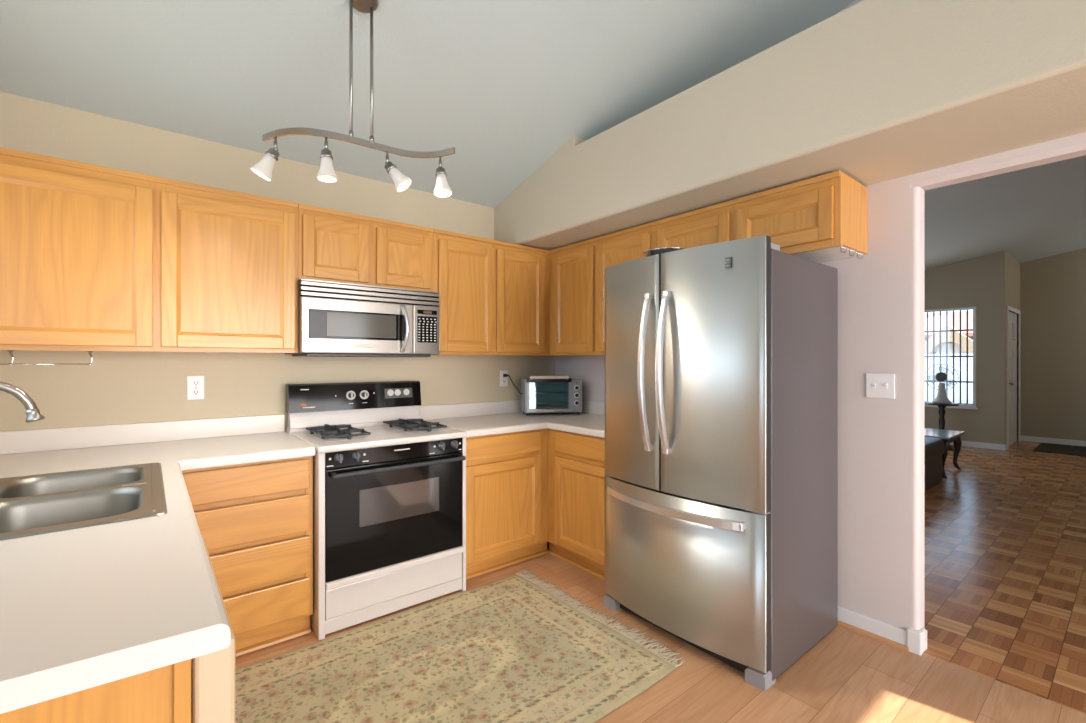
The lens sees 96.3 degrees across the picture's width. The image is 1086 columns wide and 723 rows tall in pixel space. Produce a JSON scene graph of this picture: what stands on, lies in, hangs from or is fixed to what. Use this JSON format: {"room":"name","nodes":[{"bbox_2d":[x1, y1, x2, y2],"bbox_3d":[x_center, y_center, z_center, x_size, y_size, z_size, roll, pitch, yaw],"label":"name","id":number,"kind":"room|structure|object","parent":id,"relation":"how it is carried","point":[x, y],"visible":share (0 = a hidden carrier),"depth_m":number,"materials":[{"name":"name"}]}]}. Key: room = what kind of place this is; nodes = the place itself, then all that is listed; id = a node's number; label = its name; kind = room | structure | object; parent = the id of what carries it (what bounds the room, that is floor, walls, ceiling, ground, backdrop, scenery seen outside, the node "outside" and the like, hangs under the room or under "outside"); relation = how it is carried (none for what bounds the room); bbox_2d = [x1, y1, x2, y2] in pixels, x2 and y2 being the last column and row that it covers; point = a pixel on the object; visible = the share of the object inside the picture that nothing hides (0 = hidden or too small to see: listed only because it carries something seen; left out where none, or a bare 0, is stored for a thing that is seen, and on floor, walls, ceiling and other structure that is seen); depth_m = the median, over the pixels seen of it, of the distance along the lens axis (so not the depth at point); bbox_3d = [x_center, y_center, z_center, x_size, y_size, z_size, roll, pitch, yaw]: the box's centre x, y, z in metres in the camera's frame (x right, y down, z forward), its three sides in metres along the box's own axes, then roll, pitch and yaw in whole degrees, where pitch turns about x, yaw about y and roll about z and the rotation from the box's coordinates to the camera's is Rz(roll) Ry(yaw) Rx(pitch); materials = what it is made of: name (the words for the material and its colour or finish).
{"room":"kitchen","nodes":[
{"label":"kitchen","id":0,"kind":"room"},
{"bbox_2d":[0,91,554,431],"bbox_3d":[-1.224,-0.490,3.130,3.552,3.600,0.120,0,0,-39],"label":"wall","id":1,"kind":"structure","parent":0,"point":[119,387],"depth_m":2.58,"materials":[{"name":"beige paint"}]},
{"bbox_2d":[0,414,284,454],"bbox_3d":[-1.292,0.355,1.578,1.244,0.100,2.199,0,0,-39],"label":"backsplash","id":2,"kind":"structure","parent":1,"relation":"attached to","point":[35,440],"depth_m":2.38,"materials":[{"name":"white laminate"}]},
{"bbox_2d":[0,147,297,352],"bbox_3d":[-1.875,-0.440,2.297,1.244,0.790,0.347,0,0,-39],"label":"upper cabinet","id":3,"kind":"object","parent":1,"relation":"attached to","point":[93,257],"visible":1,"depth_m":2.15,"materials":[{"name":"brown wood"}]},
{"bbox_2d":[0,350,92,365],"bbox_3d":[-2.117,-0.017,2.016,0.378,0.069,0.028,0,0,-39],"label":"towel bar","id":4,"kind":"object","parent":3,"relation":"attached to","point":[10,351],"visible":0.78,"depth_m":2.03,"materials":[{"name":"silver metal"}]},
{"bbox_2d":[187,376,203,399],"bbox_3d":[-1.826,0.138,2.556,0.074,0.124,0.011,0,0,-39],"label":"wall outlet","id":5,"kind":"object","parent":1,"relation":"attached to","point":[195,384],"visible":1,"depth_m":2.55,"materials":[{"name":"white plastic"}]},
{"bbox_2d":[192,380,199,394],"bbox_3d":[-1.824,0.138,2.554,0.032,0.080,0.004,0,0,-39],"label":"receptacle","id":6,"kind":"object","parent":5,"relation":"attached to","point":[195,383],"depth_m":2.55,"materials":[{"name":"white plastic"}]},
{"bbox_2d":[298,204,433,291],"bbox_3d":[-1.089,-0.633,2.936,0.780,0.403,0.347,0,0,-39],"label":"upper cabinet","id":7,"kind":"object","parent":1,"relation":"attached to","point":[334,245],"visible":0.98,"depth_m":2.76,"materials":[{"name":"brown wood"}]},
{"bbox_2d":[285,279,439,356],"bbox_3d":[-1.049,-0.228,2.887,0.787,0.400,0.471,0,0,-39],"label":"microwave","id":8,"kind":"object","parent":7,"relation":"attached to","point":[336,319],"visible":0.99,"depth_m":2.72,"materials":[{"name":"grey metal"}]},
{"bbox_2d":[433,229,549,355],"bbox_3d":[-0.416,-0.440,3.483,0.953,0.790,0.347,0,0,-39],"label":"upper cabinet","id":9,"kind":"object","parent":1,"relation":"attached to","point":[494,297],"visible":0.94,"depth_m":3.31,"materials":[{"name":"brown wood"}]},
{"bbox_2d":[500,370,507,385],"bbox_3d":[-0.305,0.132,3.792,0.074,0.124,0.011,0,0,-39],"label":"wall outlet","id":10,"kind":"object","parent":1,"relation":"attached to","point":[503,380],"visible":1,"depth_m":3.79,"materials":[{"name":"white plastic"}]},
{"bbox_2d":[418,400,604,419],"bbox_3d":[0.023,0.356,3.221,1.266,0.098,1.307,0,0,-39],"label":"backsplash","id":11,"kind":"structure","parent":1,"relation":"attached to","point":[430,412],"depth_m":3.63,"materials":[{"name":"white laminate"}]},
{"bbox_2d":[0,0,854,207],"bbox_3d":[0.033,-2.028,0.118,5.400,1.749,6.341,0,0,-39],"label":"ceiling","id":12,"kind":"structure","parent":0,"point":[505,84],"depth_m":2.34,"materials":[{"name":"grey paint"}]},
{"bbox_2d":[250,0,454,197],"bbox_3d":[-0.753,-1.103,1.971,0.780,0.786,0.164,0,0,-13],"label":"track light","id":13,"kind":"object","parent":12,"relation":"hanging from","point":[263,168],"visible":1,"depth_m":1.96,"materials":[{"name":"silver metal"}]},
{"bbox_2d":[236,441,1085,722],"bbox_3d":[2.539,1.335,3.932,13.900,0.050,9.100,0,0,-39],"label":"floor","id":14,"kind":"structure","parent":0,"point":[1005,531],"depth_m":2.31,"materials":[{"name":"brown wood"}]},
{"bbox_2d":[0,659,190,722],"bbox_3d":[-1.310,0.878,1.155,0.679,0.863,1.595,0,0,-39],"label":"base cabinet","id":15,"kind":"object","parent":14,"relation":"on","point":[163,694],"visible":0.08,"depth_m":0.71,"materials":[{"name":"brown wood"}]},
{"bbox_2d":[0,414,314,713],"bbox_3d":[-1.279,0.376,1.561,1.244,0.141,2.242,0,0,-39],"label":"countertop","id":16,"kind":"structure","parent":15,"relation":"on","point":[84,608],"depth_m":0.92,"materials":[{"name":"white laminate"}]},
{"bbox_2d":[0,381,44,422],"bbox_3d":[-1.711,0.229,1.494,0.246,0.341,0.123,0,0,-39],"label":"faucet","id":17,"kind":"object","parent":16,"relation":"on","point":[33,414],"visible":1,"depth_m":1.56,"materials":[{"name":"silver metal"}]},
{"bbox_2d":[0,463,166,540],"bbox_3d":[-1.453,0.483,1.456,0.498,0.173,0.844,0,0,-39],"label":"sink","id":18,"kind":"object","parent":16,"relation":"in","point":[30,505],"visible":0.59,"depth_m":1.50,"materials":[{"name":"silver metal"}]},
{"bbox_2d":[191,534,235,722],"bbox_3d":[-0.901,0.879,0.869,0.538,0.862,0.625,0,0,-39],"label":"dishwasher","id":19,"kind":"object","parent":14,"relation":"on","point":[213,675],"visible":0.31,"depth_m":0.78,"materials":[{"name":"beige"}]},
{"bbox_2d":[182,456,312,656],"bbox_3d":[-1.504,0.878,2.396,0.537,0.863,0.656,0,0,-39],"label":"base cabinet","id":20,"kind":"object","parent":14,"relation":"on","point":[255,520],"visible":0.56,"depth_m":2.18,"materials":[{"name":"brown wood"}]},
{"bbox_2d":[286,381,466,639],"bbox_3d":[-0.946,0.720,2.773,0.798,1.180,0.728,0,0,-39],"label":"gas stove","id":21,"kind":"object","parent":14,"relation":"on","point":[389,482],"visible":0.98,"depth_m":2.54,"materials":[{"name":"white metal"}]},
{"bbox_2d":[286,418,466,452],"bbox_3d":[-0.955,0.406,2.786,0.797,0.052,0.693,0,0,-39],"label":"cooktop","id":22,"kind":"object","parent":21,"relation":"in","point":[374,434],"depth_m":2.66,"materials":[{"name":"white metal"}]},
{"bbox_2d":[325,452,465,582],"bbox_3d":[-0.942,0.865,2.776,0.739,0.830,0.726,0,0,-39],"label":"oven","id":23,"kind":"object","parent":21,"relation":"in","point":[391,517],"depth_m":2.51,"materials":[{"name":"black glass"}]},
{"bbox_2d":[236,569,684,722],"bbox_3d":[-0.389,1.304,2.051,1.756,0.009,1.211,0,0,-39],"label":"rug","id":24,"kind":"object","parent":14,"relation":"on","point":[506,650],"visible":0.98,"depth_m":2.05,"materials":[{"name":"beige fabric"}]},
{"bbox_2d":[466,429,548,578],"bbox_3d":[-0.399,0.878,3.304,0.712,0.863,0.641,0,0,-39],"label":"base cabinet","id":25,"kind":"object","parent":14,"relation":"on","point":[507,473],"visible":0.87,"depth_m":3.04,"materials":[{"name":"brown wood"}]},
{"bbox_2d":[548,429,604,579],"bbox_3d":[0.274,0.878,3.424,0.614,0.863,1.304,0,0,-39],"label":"base cabinet","id":26,"kind":"object","parent":14,"relation":"on","point":[576,462],"visible":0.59,"depth_m":3.03,"materials":[{"name":"brown wood"}]},
{"bbox_2d":[418,400,604,437],"bbox_3d":[0.023,0.377,3.221,1.266,0.139,1.307,0,0,-39],"label":"countertop","id":27,"kind":"structure","parent":26,"relation":"on","point":[495,417],"depth_m":3.39,"materials":[{"name":"white laminate"}]},
{"bbox_2d":[521,376,581,415],"bbox_3d":[0.066,0.256,3.727,0.435,0.298,0.255,0,0,-11],"label":"toaster oven","id":28,"kind":"object","parent":27,"relation":"on","point":[541,394],"visible":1,"depth_m":3.68,"materials":[{"name":"silver metal"}]},
{"bbox_2d":[503,374,522,393],"bbox_3d":[-0.228,0.173,3.759,0.168,0.154,0.040,0,0,20],"label":"power cord","id":29,"kind":"object","parent":28,"relation":"attached to","point":[504,375],"visible":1,"depth_m":3.76,"materials":[{"name":"black rubber"}]},
{"bbox_2d":[604,235,837,690],"bbox_3d":[0.838,0.404,2.460,0.865,1.812,0.882,0,0,-39],"label":"refrigerator","id":30,"kind":"object","parent":14,"relation":"on","point":[721,359],"visible":1,"depth_m":2.13,"materials":[{"name":"grey metal"}]},
{"bbox_2d":[642,247,685,256],"bbox_3d":[0.659,-0.520,2.598,0.254,0.123,0.254,0,0,-39],"label":"pan","id":31,"kind":"object","parent":30,"relation":"on","point":[651,252],"visible":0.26,"depth_m":2.50,"materials":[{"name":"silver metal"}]},
{"bbox_2d":[925,437,943,490],"bbox_3d":[3.515,1.000,5.411,1.240,0.620,1.275,0,0,-39],"label":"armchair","id":32,"kind":"object","parent":14,"relation":"on","point":[934,447],"visible":0.1,"depth_m":5.05,"materials":[{"name":"black leather"}]},
{"bbox_2d":[925,402,958,450],"bbox_3d":[6.035,0.968,7.352,0.400,0.685,0.400,0,0,-39],"label":"plant stand","id":33,"kind":"object","parent":14,"relation":"on","point":[941,411],"visible":0.56,"depth_m":7.32,"materials":[{"name":"black wood"}]},
{"bbox_2d":[925,364,958,402],"bbox_3d":[6.029,0.330,7.339,0.255,0.590,0.388,0,0,-39],"label":"desk fan","id":34,"kind":"object","parent":33,"relation":"on","point":[941,397],"visible":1,"depth_m":7.30,"materials":[{"name":"grey plastic"}]},
{"bbox_2d":[925,428,964,478],"bbox_3d":[4.442,1.071,6.013,0.760,0.462,1.070,0,0,-39],"label":"side table","id":35,"kind":"object","parent":14,"relation":"on","point":[948,436],"visible":0.41,"depth_m":5.67,"materials":[{"name":"brown wood"}]},
{"bbox_2d":[1033,443,1085,455],"bbox_3d":[7.797,1.304,7.174,1.050,0.011,0.700,0,0,-39],"label":"doormat","id":36,"kind":"object","parent":14,"relation":"on","point":[1043,447],"visible":1,"depth_m":7.17,"materials":[{"name":"grey fabric"}]},
{"bbox_2d":[494,0,1085,249],"bbox_3d":[1.799,-1.131,1.553,0.616,0.570,6.141,0,0,-39],"label":"soffit","id":37,"kind":"structure","parent":0,"point":[874,91],"depth_m":1.95,"materials":[{"name":"paint"}]},
{"bbox_2d":[555,0,1085,629],"bbox_3d":[2.083,-0.840,1.784,0.116,4.300,6.141,0,0,-39],"label":"wall","id":38,"kind":"structure","parent":0,"point":[881,294],"depth_m":2.27,"materials":[{"name":"paint"}]},
{"bbox_2d":[549,221,655,355],"bbox_3d":[0.483,-0.440,3.379,0.352,0.790,0.990,0,0,-39],"label":"upper cabinet","id":39,"kind":"object","parent":38,"relation":"attached to","point":[577,270],"visible":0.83,"depth_m":3.35,"materials":[{"name":"brown wood"}]},
{"bbox_2d":[655,170,867,261],"bbox_3d":[1.112,-0.659,2.605,0.352,0.353,1.002,0,0,-39],"label":"upper cabinet","id":40,"kind":"object","parent":38,"relation":"attached to","point":[821,218],"visible":0.8,"depth_m":2.30,"materials":[{"name":"brown wood"}]},
{"bbox_2d":[838,606,906,645],"bbox_3d":[1.276,1.268,2.675,0.013,0.085,1.258,0,0,-39],"label":"baseboard","id":41,"kind":"structure","parent":38,"relation":"attached to","point":[888,631],"depth_m":2.31,"materials":[{"name":"white paint"}]},
{"bbox_2d":[837,620,908,652],"bbox_3d":[1.259,1.300,2.672,0.017,0.020,1.240,0,0,-39],"label":"trim","id":42,"kind":"structure","parent":38,"relation":"attached to","point":[889,642],"depth_m":2.29,"materials":[{"name":"brown wood"}]},
{"bbox_2d":[866,373,894,398],"bbox_3d":[1.588,0.115,2.291,0.012,0.116,0.116,0,0,-39],"label":"light switch","id":43,"kind":"object","parent":38,"relation":"attached to","point":[877,385],"visible":1,"depth_m":2.29,"materials":[{"name":"white plastic"}]},
{"bbox_2d":[907,627,926,655],"bbox_3d":[1.699,1.260,2.208,0.095,0.100,0.056,0,0,-39],"label":"trim","id":44,"kind":"structure","parent":38,"relation":"attached to","point":[916,639],"depth_m":2.18,"materials":[{"name":"white paint"}]},
{"bbox_2d":[925,251,1006,444],"bbox_3d":[5.362,-0.690,9.037,0.140,4.000,4.737,0,0,-39],"label":"wall","id":45,"kind":"structure","parent":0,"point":[980,283],"depth_m":7.34,"materials":[{"name":"paint"}]},
{"bbox_2d":[925,307,978,409],"bbox_3d":[6.288,-0.062,7.903,0.208,1.586,1.225,0,0,-39],"label":"window","id":46,"kind":"structure","parent":45,"relation":"attached to","point":[966,405],"depth_m":7.67,"materials":[{"name":"white paint"}]},
{"bbox_2d":[949,441,1005,450],"bbox_3d":[5.337,1.268,8.945,0.014,0.085,4.649,0,0,-39],"label":"baseboard","id":47,"kind":"structure","parent":45,"relation":"attached to","point":[964,443],"depth_m":7.33,"materials":[{"name":"white paint"}]},
{"bbox_2d":[925,155,1085,270],"bbox_3d":[4.561,-1.650,5.575,8.610,1.611,9.100,0,0,-39],"label":"ceiling","id":48,"kind":"structure","parent":0,"point":[1037,212],"depth_m":5.59,"materials":[{"name":"grey paint"}]},
{"bbox_2d":[1007,253,1019,441],"bbox_3d":[7.366,-0.690,7.704,1.290,4.000,0.140,0,0,-39],"label":"wall","id":49,"kind":"structure","parent":0,"point":[1013,266],"depth_m":7.63,"materials":[{"name":"paint"}]},
{"bbox_2d":[1007,305,1019,448],"bbox_3d":[7.364,0.237,7.612,1.180,2.145,0.120,0,0,-39],"label":"door","id":50,"kind":"structure","parent":49,"relation":"in","point":[1013,361],"depth_m":7.68,"materials":[{"name":"white paint"}]},
{"bbox_2d":[1020,248,1085,440],"bbox_3d":[9.297,-0.790,6.462,0.140,4.200,4.503,0,0,-39],"label":"wall","id":51,"kind":"structure","parent":0,"point":[1052,288],"depth_m":7.77,"materials":[{"name":"paint"}]},
{"bbox_2d":[1020,435,1085,446],"bbox_3d":[9.249,1.268,6.398,0.014,0.085,4.263,0,0,-39],"label":"baseboard","id":52,"kind":"structure","parent":51,"relation":"attached to","point":[1022,438],"depth_m":7.75,"materials":[{"name":"white paint"}]},
{"label":"outside","id":53,"kind":"structure","parent":0,"visible":0},
{"bbox_3d":[21.398,1.535,30.276,48.600,0.150,60.000,0,0,-39],"label":"ground","id":54,"kind":"structure","parent":53,"visible":0},
{"bbox_2d":[925,354,972,403],"bbox_3d":[13.997,0.595,17.818,0.300,1.730,14.000,0,0,-39],"label":"wall","id":55,"kind":"structure","parent":54,"relation":"on","point":[930,359],"depth_m":17.06,"materials":[{"name":"white paint"}]},
{"bbox_2d":[925,311,972,353],"bbox_3d":[19.313,-0.415,22.138,8.700,3.750,23.000,0,0,-39],"label":"neighbor house","id":56,"kind":"structure","parent":54,"relation":"on","point":[970,313],"depth_m":19.82,"materials":[{"name":"beige paint"}]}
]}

